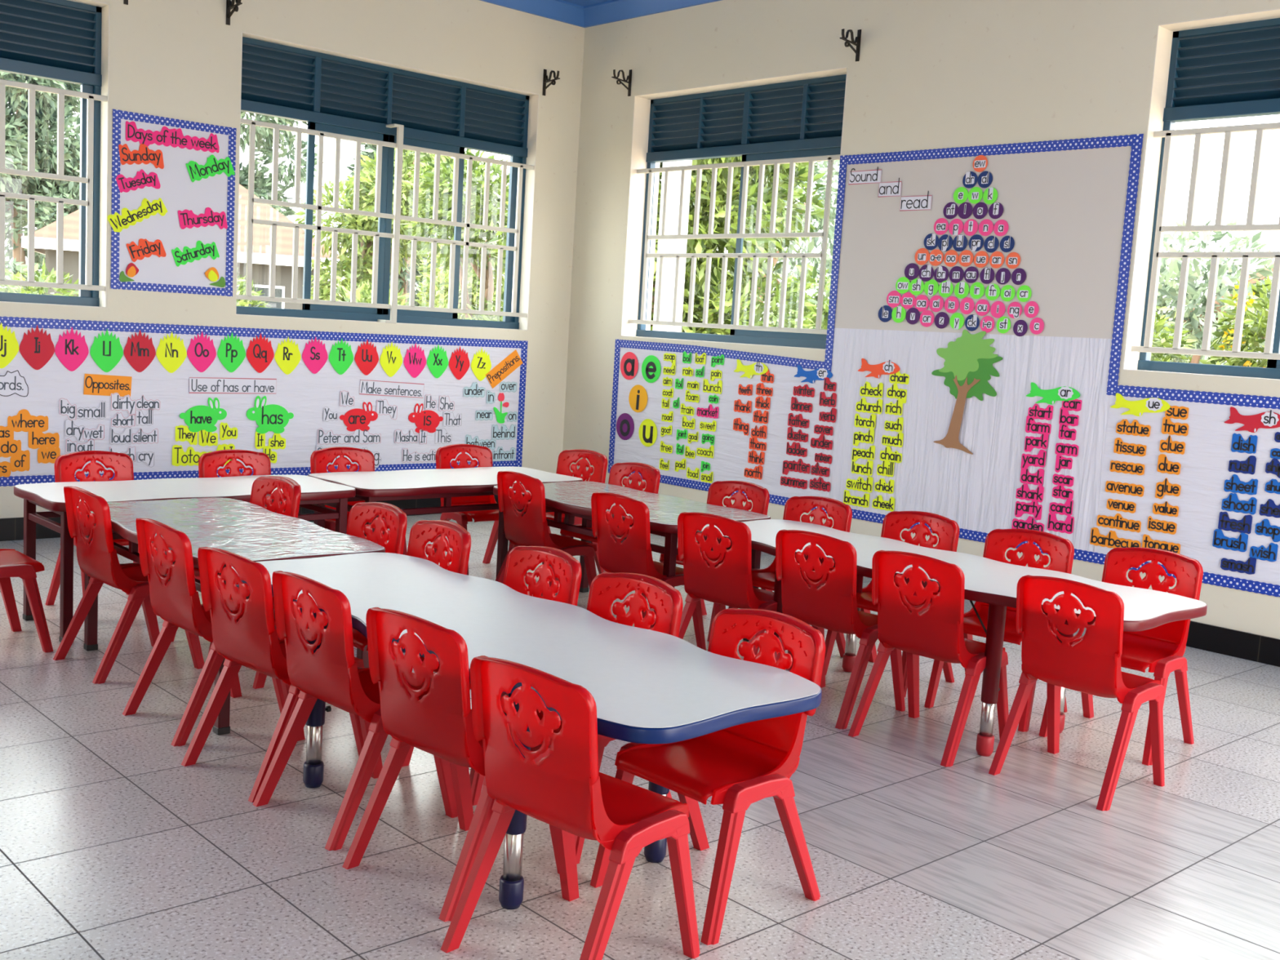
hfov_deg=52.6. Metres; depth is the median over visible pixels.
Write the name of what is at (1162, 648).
chair
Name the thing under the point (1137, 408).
cutout
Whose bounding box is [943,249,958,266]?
disc
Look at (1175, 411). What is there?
cutout
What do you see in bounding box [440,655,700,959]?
chair
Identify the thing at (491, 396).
cutout
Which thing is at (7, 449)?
cutout
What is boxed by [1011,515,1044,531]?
cutout
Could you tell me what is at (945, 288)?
disc
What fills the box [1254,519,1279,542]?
cutout
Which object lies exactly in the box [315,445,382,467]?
cutout
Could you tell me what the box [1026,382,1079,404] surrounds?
cutout
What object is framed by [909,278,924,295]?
disc
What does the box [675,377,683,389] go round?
cutout
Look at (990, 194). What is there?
disc
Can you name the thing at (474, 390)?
cutout
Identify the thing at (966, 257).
disc
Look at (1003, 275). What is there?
disc
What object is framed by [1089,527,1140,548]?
cutout
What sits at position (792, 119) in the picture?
window
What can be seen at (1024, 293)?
disc
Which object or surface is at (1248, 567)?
cutout
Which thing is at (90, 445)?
cutout
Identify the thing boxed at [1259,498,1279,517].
cutout
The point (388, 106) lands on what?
window
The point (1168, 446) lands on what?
cutout
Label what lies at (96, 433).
cutout
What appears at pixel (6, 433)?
cutout
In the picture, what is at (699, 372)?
cutout
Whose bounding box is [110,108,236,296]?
poster
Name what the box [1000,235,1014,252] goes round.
disc
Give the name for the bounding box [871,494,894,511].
cutout
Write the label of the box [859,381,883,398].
cutout
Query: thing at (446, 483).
table
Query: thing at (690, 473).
cutout
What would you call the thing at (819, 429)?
cutout
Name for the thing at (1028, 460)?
cutout
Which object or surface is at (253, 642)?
chair
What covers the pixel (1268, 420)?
cutout
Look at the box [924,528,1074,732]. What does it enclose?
chair
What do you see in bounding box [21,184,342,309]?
house
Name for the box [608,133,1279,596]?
bulletin board
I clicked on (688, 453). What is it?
cutout
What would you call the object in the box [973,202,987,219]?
disc
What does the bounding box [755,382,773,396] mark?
cutout
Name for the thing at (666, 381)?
cutout
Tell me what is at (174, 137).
cutout
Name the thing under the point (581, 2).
ceiling
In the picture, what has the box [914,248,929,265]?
disc
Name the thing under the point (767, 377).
cutout
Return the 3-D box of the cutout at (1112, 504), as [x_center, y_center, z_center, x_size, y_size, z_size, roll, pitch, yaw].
[2.227,0.120,5.999,0.002,0.053,0.142,-3,9,-42]
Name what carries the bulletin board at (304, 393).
attached to the wall at (180, 60)
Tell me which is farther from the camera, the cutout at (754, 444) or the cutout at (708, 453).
the cutout at (708, 453)
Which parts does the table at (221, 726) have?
leg, rail, rail post, rail, leg, leg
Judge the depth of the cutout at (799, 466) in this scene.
7.44 m
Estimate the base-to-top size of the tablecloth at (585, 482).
0.001 m
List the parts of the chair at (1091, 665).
leg, rail, leg, backrest, seat, leg, rail, leg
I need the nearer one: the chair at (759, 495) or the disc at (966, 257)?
the chair at (759, 495)
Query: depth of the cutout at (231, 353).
7.29 m
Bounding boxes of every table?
[13,474,355,642]
[76,497,385,735]
[231,552,822,909]
[308,466,582,549]
[493,481,770,641]
[695,519,1207,756]
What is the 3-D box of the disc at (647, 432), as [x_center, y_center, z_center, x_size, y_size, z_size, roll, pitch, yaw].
[0.051,-0.304,8.354,0.002,0.180,0.174,-3,9,-42]
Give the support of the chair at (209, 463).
on the floor
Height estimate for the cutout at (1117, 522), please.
0.075 m
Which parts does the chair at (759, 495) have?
seat, leg, leg, backrest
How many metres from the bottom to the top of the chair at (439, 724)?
0.627 m
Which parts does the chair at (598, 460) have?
seat, rail, backrest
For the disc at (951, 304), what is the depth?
6.63 m
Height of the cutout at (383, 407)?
0.133 m
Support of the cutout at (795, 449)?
attached to the bulletin board at (1069, 207)
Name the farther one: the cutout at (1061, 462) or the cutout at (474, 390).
the cutout at (474, 390)
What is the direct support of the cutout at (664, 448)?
attached to the bulletin board at (1069, 207)
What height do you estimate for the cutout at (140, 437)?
0.091 m
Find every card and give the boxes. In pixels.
[0,369,29,397]
[83,373,132,396]
[189,377,276,394]
[359,379,424,398]
[485,349,523,388]
[848,166,881,185]
[878,177,902,197]
[899,191,932,211]
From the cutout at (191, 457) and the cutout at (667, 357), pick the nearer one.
the cutout at (191, 457)
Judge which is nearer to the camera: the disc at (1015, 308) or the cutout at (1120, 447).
the cutout at (1120, 447)
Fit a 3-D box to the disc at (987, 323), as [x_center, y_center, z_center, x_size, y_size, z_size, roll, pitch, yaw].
[1.738,-0.780,6.487,0.002,0.084,0.082,-3,9,-42]
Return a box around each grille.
[0,79,107,291]
[236,118,533,323]
[627,154,839,334]
[1131,122,1279,359]
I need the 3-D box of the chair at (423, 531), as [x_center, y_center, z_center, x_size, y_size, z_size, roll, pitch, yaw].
[-0.756,0.448,3.984,0.388,0.627,0.378,-2,9,-40]
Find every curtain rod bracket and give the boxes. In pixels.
[123,0,128,4]
[226,0,242,25]
[542,69,559,95]
[611,69,631,96]
[840,28,861,62]
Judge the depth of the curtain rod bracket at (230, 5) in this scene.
7.01 m
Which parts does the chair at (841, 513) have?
seat, rail, backrest, leg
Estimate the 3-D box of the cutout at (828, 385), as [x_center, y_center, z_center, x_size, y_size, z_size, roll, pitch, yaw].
[1.062,-0.535,7.238,0.002,0.078,0.087,-3,9,-42]
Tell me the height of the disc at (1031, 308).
0.082 m
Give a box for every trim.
[480,0,584,27]
[583,0,721,27]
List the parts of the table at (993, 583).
leg, leg, brace rod, leg, leg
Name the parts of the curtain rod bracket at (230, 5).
wall plate, arm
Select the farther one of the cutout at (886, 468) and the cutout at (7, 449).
the cutout at (886, 468)
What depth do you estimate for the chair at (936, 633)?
4.04 m
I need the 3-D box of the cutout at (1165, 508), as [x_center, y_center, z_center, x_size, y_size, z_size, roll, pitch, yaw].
[2.370,0.128,5.843,0.002,0.066,0.119,-3,9,-42]
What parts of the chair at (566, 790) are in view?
leg, rail, backrest, leg, seat, leg, rail, leg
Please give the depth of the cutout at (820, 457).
7.29 m
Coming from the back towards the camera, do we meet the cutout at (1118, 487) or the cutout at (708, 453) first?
the cutout at (708, 453)
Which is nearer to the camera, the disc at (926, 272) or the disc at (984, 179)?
the disc at (984, 179)
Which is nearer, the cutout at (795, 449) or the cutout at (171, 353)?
the cutout at (171, 353)
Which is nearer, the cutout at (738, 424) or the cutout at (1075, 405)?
the cutout at (1075, 405)
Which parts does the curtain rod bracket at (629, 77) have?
arm, wall plate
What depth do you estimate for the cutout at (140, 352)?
6.94 m
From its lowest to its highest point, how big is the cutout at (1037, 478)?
0.084 m
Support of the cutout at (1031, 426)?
attached to the bulletin board at (1069, 207)
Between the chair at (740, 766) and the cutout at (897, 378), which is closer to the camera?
the chair at (740, 766)
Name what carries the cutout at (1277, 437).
attached to the bulletin board at (1069, 207)
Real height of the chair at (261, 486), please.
0.627 m
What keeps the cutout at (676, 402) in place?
attached to the bulletin board at (1069, 207)
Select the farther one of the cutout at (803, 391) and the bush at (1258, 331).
the bush at (1258, 331)
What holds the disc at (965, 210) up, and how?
attached to the bulletin board at (1069, 207)
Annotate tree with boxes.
[0,71,80,294]
[239,111,324,217]
[293,147,452,301]
[333,142,498,306]
[400,148,509,321]
[488,155,831,335]
[660,160,839,323]
[768,263,831,329]
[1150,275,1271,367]
[1153,214,1276,364]
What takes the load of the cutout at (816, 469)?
attached to the bulletin board at (1069, 207)
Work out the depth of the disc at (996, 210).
6.43 m
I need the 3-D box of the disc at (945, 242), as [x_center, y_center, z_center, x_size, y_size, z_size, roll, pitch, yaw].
[1.566,-1.217,6.651,0.002,0.086,0.090,-3,9,-42]
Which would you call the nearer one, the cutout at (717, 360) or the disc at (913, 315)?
the disc at (913, 315)
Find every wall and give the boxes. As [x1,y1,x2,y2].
[0,0,584,518]
[562,0,1279,639]
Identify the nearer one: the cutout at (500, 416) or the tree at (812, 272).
the cutout at (500, 416)
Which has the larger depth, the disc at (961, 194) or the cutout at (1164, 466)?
the disc at (961, 194)
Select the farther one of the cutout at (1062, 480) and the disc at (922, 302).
the disc at (922, 302)
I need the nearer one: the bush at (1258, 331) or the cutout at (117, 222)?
the cutout at (117, 222)
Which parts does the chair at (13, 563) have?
leg, rail, seat, leg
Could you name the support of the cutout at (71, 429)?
attached to the bulletin board at (304, 393)
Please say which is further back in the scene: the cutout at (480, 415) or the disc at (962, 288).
the cutout at (480, 415)
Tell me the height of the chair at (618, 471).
0.627 m
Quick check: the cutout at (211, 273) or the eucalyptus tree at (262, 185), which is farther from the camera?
the eucalyptus tree at (262, 185)
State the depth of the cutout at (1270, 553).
5.53 m
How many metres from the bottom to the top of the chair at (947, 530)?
0.627 m
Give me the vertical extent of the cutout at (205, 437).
0.112 m
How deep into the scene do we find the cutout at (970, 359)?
6.59 m
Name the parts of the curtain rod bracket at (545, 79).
wall plate, arm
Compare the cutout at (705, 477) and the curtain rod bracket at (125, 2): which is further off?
the cutout at (705, 477)
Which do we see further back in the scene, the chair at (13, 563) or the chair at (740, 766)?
the chair at (13, 563)
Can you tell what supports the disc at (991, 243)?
attached to the bulletin board at (1069, 207)
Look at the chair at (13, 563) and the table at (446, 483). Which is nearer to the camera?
the chair at (13, 563)
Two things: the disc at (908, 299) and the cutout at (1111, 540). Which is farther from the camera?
the disc at (908, 299)
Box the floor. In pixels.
[0,513,1279,959]
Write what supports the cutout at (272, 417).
attached to the bulletin board at (304, 393)
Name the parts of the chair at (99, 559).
leg, backrest, rail, leg, seat, rail, leg, leg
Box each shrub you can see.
[0,258,79,296]
[236,267,271,307]
[236,275,259,306]
[324,280,409,305]
[414,238,505,319]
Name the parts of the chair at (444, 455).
leg, rail, leg, backrest, seat, leg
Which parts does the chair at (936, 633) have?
leg, rail, leg, backrest, seat, leg, rail, leg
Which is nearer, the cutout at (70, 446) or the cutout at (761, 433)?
the cutout at (70, 446)
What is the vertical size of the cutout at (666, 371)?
0.073 m
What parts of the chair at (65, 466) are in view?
leg, leg, backrest, seat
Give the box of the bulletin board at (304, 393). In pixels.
[0,316,528,486]
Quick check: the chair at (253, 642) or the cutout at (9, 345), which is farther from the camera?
the cutout at (9, 345)
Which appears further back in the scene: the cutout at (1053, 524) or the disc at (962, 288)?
the disc at (962, 288)
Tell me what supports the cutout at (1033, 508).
attached to the bulletin board at (1069, 207)
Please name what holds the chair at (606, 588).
on the floor
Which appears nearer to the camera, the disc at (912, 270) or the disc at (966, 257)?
the disc at (966, 257)
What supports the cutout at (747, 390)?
attached to the bulletin board at (1069, 207)
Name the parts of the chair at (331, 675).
leg, backrest, rail, leg, seat, leg, rail, leg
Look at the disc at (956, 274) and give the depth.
6.61 m
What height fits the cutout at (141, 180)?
0.134 m
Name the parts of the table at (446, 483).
leg, rail, rail, rail, leg, rail, rail, rail post, leg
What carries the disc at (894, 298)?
attached to the bulletin board at (1069, 207)
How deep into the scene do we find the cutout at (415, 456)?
8.21 m
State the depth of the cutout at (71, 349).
6.71 m
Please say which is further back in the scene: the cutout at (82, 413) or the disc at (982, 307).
the cutout at (82, 413)
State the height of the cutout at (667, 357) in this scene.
0.071 m
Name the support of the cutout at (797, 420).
attached to the bulletin board at (1069, 207)
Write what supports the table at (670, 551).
on the floor
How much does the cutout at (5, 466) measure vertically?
0.105 m
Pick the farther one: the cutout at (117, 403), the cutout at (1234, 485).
the cutout at (117, 403)
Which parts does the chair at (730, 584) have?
leg, rail, backrest, leg, seat, leg, rail, leg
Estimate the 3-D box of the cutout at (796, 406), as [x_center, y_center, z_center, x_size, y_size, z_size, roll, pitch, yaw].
[0.922,-0.430,7.396,0.002,0.081,0.159,-3,9,-42]
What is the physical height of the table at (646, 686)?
0.525 m
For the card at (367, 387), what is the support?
attached to the bulletin board at (304, 393)
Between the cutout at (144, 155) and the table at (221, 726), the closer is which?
the table at (221, 726)
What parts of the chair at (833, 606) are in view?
leg, backrest, leg, seat, leg, rail, leg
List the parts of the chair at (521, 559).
leg, seat, leg, backrest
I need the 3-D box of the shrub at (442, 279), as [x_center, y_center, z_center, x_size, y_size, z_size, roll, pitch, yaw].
[-2.917,-2.312,20.070,2.429,3.012,2.216,8,8,34]
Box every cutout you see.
[0,322,18,368]
[0,426,13,442]
[0,439,21,457]
[0,461,10,477]
[7,408,48,431]
[10,449,30,471]
[19,324,54,369]
[28,431,59,448]
[37,447,60,463]
[54,327,88,371]
[58,397,76,421]
[64,418,85,443]
[65,438,77,453]
[75,400,106,419]
[75,438,94,452]
[82,423,105,440]
[89,328,123,372]
[107,197,167,231]
[108,445,136,462]
[109,426,132,444]
[110,392,136,416]
[111,412,135,427]
[115,168,160,192]
[118,143,164,168]
[119,262,138,281]
[123,329,155,372]
[125,120,219,152]
[126,238,166,262]
[132,427,158,444]
[135,408,153,426]
[136,394,160,410]
[136,450,155,467]
[155,331,186,373]
[171,240,219,266]
[172,444,235,466]
[175,425,197,444]
[177,207,227,229]
[179,397,226,432]
[185,155,235,182]
[186,331,216,372]
[198,430,217,446]
[204,266,225,287]
[217,332,245,372]
[219,422,237,439]
[246,333,274,373]
[246,395,293,433]
[254,431,265,448]
[262,445,276,462]
[268,432,285,449]
[274,336,301,374]
[302,336,328,373]
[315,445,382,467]
[316,427,381,444]
[323,406,337,422]
[328,338,353,374]
[339,390,355,406]
[339,401,377,431]
[355,339,378,375]
[376,398,397,420]
[379,342,402,377]
[394,428,418,444]
[401,447,436,462]
[403,342,426,377]
[408,403,443,432]
[418,428,427,444]
[424,393,436,409]
[426,345,448,377]
[434,427,452,444]
[438,395,454,411]
[442,411,462,426]
[448,346,470,379]
[462,382,485,397]
[465,434,496,449]
[471,347,491,381]
[475,409,493,420]
[486,390,495,404]
[491,423,516,439]
[492,446,515,461]
[493,392,509,423]
[499,381,517,392]
[506,411,517,422]
[659,440,672,453]
[659,457,669,470]
[660,425,671,436]
[661,397,670,408]
[661,411,673,422]
[662,364,675,375]
[662,376,672,386]
[662,387,673,397]
[663,352,675,364]
[672,396,679,408]
[674,458,686,471]
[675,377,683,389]
[675,429,687,440]
[675,443,684,454]
[680,403,694,416]
[681,416,695,429]
[682,351,691,363]
[682,366,693,376]
[684,389,699,402]
[684,445,695,458]
[686,380,699,390]
[686,466,699,479]
[687,431,698,443]
[694,352,706,364]
[695,365,704,377]
[696,404,718,418]
[696,445,714,457]
[699,420,716,431]
[700,461,710,472]
[700,471,713,483]
[701,433,714,444]
[702,378,722,394]
[708,394,718,404]
[710,368,721,381]
[711,354,724,367]
[733,359,768,377]
[733,399,751,413]
[733,417,749,435]
[737,383,752,395]
[743,465,762,479]
[747,449,764,465]
[749,436,766,450]
[751,425,767,439]
[752,409,768,423]
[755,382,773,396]
[755,395,770,409]
[760,369,773,382]
[780,475,807,488]
[782,458,810,475]
[786,426,808,442]
[786,441,807,457]
[787,413,809,428]
[790,396,812,413]
[792,384,814,397]
[794,364,832,383]
[808,476,830,492]
[810,434,832,449]
[810,462,829,476]
[813,424,833,435]
[814,453,831,463]
[818,391,836,407]
[818,407,836,422]
[823,377,835,391]
[843,489,869,507]
[845,475,872,493]
[851,445,875,462]
[851,460,873,475]
[853,413,875,429]
[853,428,874,446]
[855,397,882,413]
[857,358,900,377]
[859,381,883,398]
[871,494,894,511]
[874,478,894,493]
[876,459,894,476]
[879,445,902,462]
[881,431,903,447]
[884,398,902,415]
[884,417,903,431]
[886,382,906,403]
[888,370,909,384]
[931,329,1002,454]
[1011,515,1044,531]
[1014,501,1042,519]
[1015,483,1044,502]
[1020,449,1046,470]
[1020,468,1044,485]
[1024,433,1048,452]
[1025,415,1051,435]
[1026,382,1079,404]
[1027,403,1053,420]
[1047,512,1074,533]
[1048,498,1073,515]
[1052,473,1074,486]
[1052,484,1073,499]
[1054,442,1078,457]
[1054,453,1072,472]
[1057,424,1076,440]
[1058,407,1079,426]
[1062,399,1081,411]
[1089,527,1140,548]
[1096,513,1141,532]
[1105,480,1144,497]
[1106,498,1136,513]
[1109,460,1144,475]
[1110,393,1170,416]
[1113,437,1146,456]
[1115,418,1151,436]
[1142,533,1180,553]
[1146,515,1177,534]
[1152,501,1178,516]
[1155,477,1181,498]
[1156,453,1180,475]
[1159,435,1185,454]
[1161,417,1188,435]
[1164,405,1188,419]
[1212,528,1248,551]
[1217,511,1252,533]
[1220,556,1256,574]
[1221,493,1257,514]
[1223,406,1279,432]
[1223,474,1257,494]
[1228,455,1256,474]
[1231,433,1257,453]
[1248,542,1278,561]
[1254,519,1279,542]
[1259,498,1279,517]
[1264,479,1279,494]
[1265,457,1279,478]
[1270,448,1279,459]
[1274,431,1279,442]
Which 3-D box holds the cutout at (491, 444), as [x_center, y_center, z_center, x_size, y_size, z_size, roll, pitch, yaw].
[-1.048,-0.249,8.527,0.249,0.105,0.002,-3,9,-42]
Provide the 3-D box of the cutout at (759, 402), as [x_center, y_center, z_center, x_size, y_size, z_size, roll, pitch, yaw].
[0.721,-0.453,7.616,0.002,0.076,0.116,-3,9,-42]
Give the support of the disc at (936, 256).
attached to the bulletin board at (1069, 207)
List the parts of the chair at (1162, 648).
leg, leg, seat, backrest, leg, rail, leg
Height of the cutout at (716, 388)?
0.085 m
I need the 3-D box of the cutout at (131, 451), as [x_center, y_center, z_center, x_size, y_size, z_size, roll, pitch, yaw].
[-2.776,-0.125,6.952,0.145,0.117,0.002,-3,9,-42]
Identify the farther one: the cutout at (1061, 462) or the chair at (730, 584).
the cutout at (1061, 462)
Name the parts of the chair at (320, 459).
rail, backrest, seat, leg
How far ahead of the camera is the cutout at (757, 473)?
7.68 m
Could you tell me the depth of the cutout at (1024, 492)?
6.34 m
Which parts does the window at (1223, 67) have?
sliding sash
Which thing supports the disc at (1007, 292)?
attached to the bulletin board at (1069, 207)
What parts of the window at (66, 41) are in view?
post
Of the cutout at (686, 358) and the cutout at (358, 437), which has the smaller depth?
the cutout at (358, 437)
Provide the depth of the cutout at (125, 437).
6.94 m
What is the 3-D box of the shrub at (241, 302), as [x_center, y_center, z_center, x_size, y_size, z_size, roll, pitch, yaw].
[-4.843,-1.182,13.330,1.819,2.109,1.742,2,7,-10]
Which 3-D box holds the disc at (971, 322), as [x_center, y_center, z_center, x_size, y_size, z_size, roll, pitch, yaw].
[1.678,-0.795,6.550,0.002,0.084,0.084,-3,9,-42]
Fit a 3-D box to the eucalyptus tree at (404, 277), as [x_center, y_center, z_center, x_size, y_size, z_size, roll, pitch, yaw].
[-8.666,-11.798,50.933,6.800,13.992,6.601,1,7,-21]
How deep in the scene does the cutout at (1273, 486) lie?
5.49 m
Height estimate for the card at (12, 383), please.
0.174 m
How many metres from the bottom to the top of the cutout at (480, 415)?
0.070 m
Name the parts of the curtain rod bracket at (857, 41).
arm, wall plate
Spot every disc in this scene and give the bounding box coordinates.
[616,413,634,439]
[620,351,638,379]
[628,384,647,412]
[638,418,657,446]
[641,355,660,382]
[878,305,892,322]
[886,290,901,307]
[891,306,906,322]
[895,276,910,293]
[900,292,915,309]
[904,262,919,279]
[905,307,919,324]
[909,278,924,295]
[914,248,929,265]
[914,294,928,311]
[919,264,933,281]
[920,310,933,327]
[924,233,938,249]
[924,279,938,295]
[928,248,943,266]
[928,295,943,311]
[933,217,948,235]
[933,266,948,282]
[934,311,948,328]
[937,234,952,251]
[938,280,953,297]
[942,202,958,218]
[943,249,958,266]
[944,296,959,313]
[948,218,963,235]
[948,266,964,283]
[949,312,964,329]
[952,234,967,251]
[953,186,968,204]
[954,281,968,298]
[957,202,972,218]
[958,249,973,266]
[960,297,974,314]
[962,171,977,188]
[963,218,977,235]
[964,266,978,283]
[964,314,979,331]
[968,186,982,204]
[968,234,983,251]
[969,282,984,298]
[973,155,987,172]
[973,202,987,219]
[973,250,988,267]
[974,298,990,315]
[977,170,992,187]
[978,218,993,235]
[979,266,994,284]
[980,315,994,333]
[982,186,997,204]
[983,235,998,253]
[985,283,999,300]
[988,202,1003,218]
[989,251,1004,268]
[990,301,1005,318]
[993,219,1008,236]
[995,267,1010,284]
[996,316,1010,333]
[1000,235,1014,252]
[1000,284,1014,301]
[1005,252,1020,268]
[1007,302,1022,318]
[1011,267,1026,284]
[1013,320,1027,336]
[1016,284,1031,302]
[1024,301,1039,318]
[1029,317,1044,334]
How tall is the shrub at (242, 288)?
2.393 m
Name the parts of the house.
pane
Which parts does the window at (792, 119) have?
sliding sash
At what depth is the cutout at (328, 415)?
7.75 m
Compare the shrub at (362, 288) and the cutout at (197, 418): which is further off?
the shrub at (362, 288)
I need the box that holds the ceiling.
[562,0,611,6]
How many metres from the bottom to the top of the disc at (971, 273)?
0.084 m
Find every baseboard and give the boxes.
[0,494,497,541]
[1186,620,1279,666]
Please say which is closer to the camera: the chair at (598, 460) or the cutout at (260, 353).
the chair at (598, 460)
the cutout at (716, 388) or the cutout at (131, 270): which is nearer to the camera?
the cutout at (131, 270)
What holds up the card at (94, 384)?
attached to the bulletin board at (304, 393)
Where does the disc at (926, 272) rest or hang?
attached to the bulletin board at (1069, 207)
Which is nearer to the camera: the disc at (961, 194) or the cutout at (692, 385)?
the disc at (961, 194)
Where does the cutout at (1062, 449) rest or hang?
attached to the bulletin board at (1069, 207)
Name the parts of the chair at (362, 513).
leg, backrest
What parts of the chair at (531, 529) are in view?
leg, rail, backrest, leg, seat, rail, leg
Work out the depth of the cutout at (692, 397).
8.05 m
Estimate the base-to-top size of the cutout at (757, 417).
0.079 m
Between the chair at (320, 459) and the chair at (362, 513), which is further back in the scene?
the chair at (320, 459)
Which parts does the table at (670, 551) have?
leg, rail, rail post, leg, rail, rail, leg, rail, leg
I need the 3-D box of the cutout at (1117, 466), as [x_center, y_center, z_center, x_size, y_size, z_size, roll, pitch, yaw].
[2.244,-0.056,5.972,0.002,0.054,0.167,-3,9,-42]
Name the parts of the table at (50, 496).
leg, rail, rail, rail, leg, rail, rail, rail, leg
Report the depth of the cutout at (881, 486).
6.99 m
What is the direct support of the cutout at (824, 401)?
attached to the bulletin board at (1069, 207)
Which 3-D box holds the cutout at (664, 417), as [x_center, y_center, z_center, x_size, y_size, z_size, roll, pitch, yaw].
[0.173,-0.404,8.218,0.002,0.072,0.103,-3,9,-42]
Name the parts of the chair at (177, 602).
leg, backrest, rail, leg, seat, leg, rail, leg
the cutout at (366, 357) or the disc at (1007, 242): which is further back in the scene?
the cutout at (366, 357)
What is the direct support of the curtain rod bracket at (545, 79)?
attached to the wall at (180, 60)
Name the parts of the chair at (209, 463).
backrest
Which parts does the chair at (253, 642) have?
leg, backrest, rail, leg, seat, leg, rail, leg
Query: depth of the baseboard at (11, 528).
6.74 m
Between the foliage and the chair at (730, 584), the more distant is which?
the foliage
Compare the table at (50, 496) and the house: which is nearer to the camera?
the table at (50, 496)
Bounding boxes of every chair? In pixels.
[0,548,53,652]
[44,450,166,605]
[53,486,204,684]
[122,517,284,746]
[171,475,301,653]
[181,546,364,802]
[194,448,271,591]
[253,502,407,688]
[253,570,457,850]
[310,446,407,555]
[342,607,559,921]
[352,520,471,658]
[402,546,581,805]
[432,444,527,575]
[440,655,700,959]
[482,572,683,864]
[495,471,596,599]
[510,448,607,583]
[556,462,660,581]
[590,608,825,945]
[591,492,706,650]
[649,480,769,641]
[677,511,793,670]
[728,496,852,670]
[774,529,905,728]
[824,511,959,697]
[848,550,1008,766]
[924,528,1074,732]
[988,574,1164,811]
[1039,546,1203,765]
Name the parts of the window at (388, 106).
sliding sash, sliding sash, post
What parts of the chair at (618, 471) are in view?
seat, leg, backrest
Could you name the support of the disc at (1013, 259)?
attached to the bulletin board at (1069, 207)
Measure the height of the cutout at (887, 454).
0.086 m
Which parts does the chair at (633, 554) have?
backrest, seat, leg, leg, rail, leg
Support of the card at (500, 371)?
attached to the bulletin board at (304, 393)
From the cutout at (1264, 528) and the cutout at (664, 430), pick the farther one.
the cutout at (664, 430)
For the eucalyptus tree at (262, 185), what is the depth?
48.53 m
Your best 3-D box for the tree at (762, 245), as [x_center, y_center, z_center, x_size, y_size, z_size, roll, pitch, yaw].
[0.274,-2.416,13.467,3.000,5.278,3.476,7,7,27]
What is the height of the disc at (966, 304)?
0.086 m
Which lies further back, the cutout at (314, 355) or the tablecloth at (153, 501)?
the cutout at (314, 355)
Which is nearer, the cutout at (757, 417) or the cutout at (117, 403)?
the cutout at (117, 403)
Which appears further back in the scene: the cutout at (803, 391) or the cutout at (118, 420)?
the cutout at (803, 391)
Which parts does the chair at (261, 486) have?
seat, backrest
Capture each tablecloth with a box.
[91,497,382,559]
[494,480,768,524]
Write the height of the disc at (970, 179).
0.084 m
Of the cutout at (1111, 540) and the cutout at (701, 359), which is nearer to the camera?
the cutout at (1111, 540)
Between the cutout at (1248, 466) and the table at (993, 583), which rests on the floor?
the table at (993, 583)
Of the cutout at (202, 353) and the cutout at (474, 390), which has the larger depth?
the cutout at (474, 390)
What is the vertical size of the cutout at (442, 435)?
0.107 m
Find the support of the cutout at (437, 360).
attached to the bulletin board at (304, 393)
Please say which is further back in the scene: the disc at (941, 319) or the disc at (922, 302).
the disc at (922, 302)
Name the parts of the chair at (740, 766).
leg, rail, leg, seat, leg, rail, backrest, leg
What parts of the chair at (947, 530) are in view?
leg, leg, seat, leg, rail, backrest, leg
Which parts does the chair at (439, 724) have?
leg, rail, backrest, leg, seat, leg, rail, leg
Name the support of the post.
on the ground
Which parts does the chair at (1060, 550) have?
leg, leg, seat, leg, backrest, leg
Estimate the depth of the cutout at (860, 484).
7.10 m
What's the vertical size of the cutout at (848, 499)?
0.081 m
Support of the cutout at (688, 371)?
attached to the bulletin board at (1069, 207)
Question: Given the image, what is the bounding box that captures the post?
[653,160,692,332]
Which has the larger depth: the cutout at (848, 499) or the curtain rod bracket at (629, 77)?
the curtain rod bracket at (629, 77)
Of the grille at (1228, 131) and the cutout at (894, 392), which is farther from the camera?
the cutout at (894, 392)
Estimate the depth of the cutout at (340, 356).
7.76 m
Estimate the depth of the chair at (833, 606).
4.33 m
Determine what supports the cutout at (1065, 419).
attached to the bulletin board at (1069, 207)
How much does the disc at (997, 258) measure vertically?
0.084 m
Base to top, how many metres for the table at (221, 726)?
0.525 m
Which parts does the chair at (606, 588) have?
seat, leg, rail, backrest, leg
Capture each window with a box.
[0,0,109,307]
[235,31,539,330]
[620,66,847,350]
[1122,8,1279,380]
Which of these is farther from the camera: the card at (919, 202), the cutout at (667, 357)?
the cutout at (667, 357)
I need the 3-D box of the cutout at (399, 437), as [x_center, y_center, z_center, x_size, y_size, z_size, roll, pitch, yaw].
[-1.466,-0.275,8.135,0.176,0.095,0.002,-3,9,-42]
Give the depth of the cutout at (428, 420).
8.21 m
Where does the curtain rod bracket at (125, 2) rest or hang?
attached to the wall at (180, 60)
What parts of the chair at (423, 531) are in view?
seat, backrest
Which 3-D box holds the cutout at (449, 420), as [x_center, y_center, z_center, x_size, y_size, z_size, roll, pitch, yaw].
[-1.208,-0.392,8.354,0.146,0.103,0.002,-3,9,-42]
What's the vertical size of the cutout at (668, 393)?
0.065 m

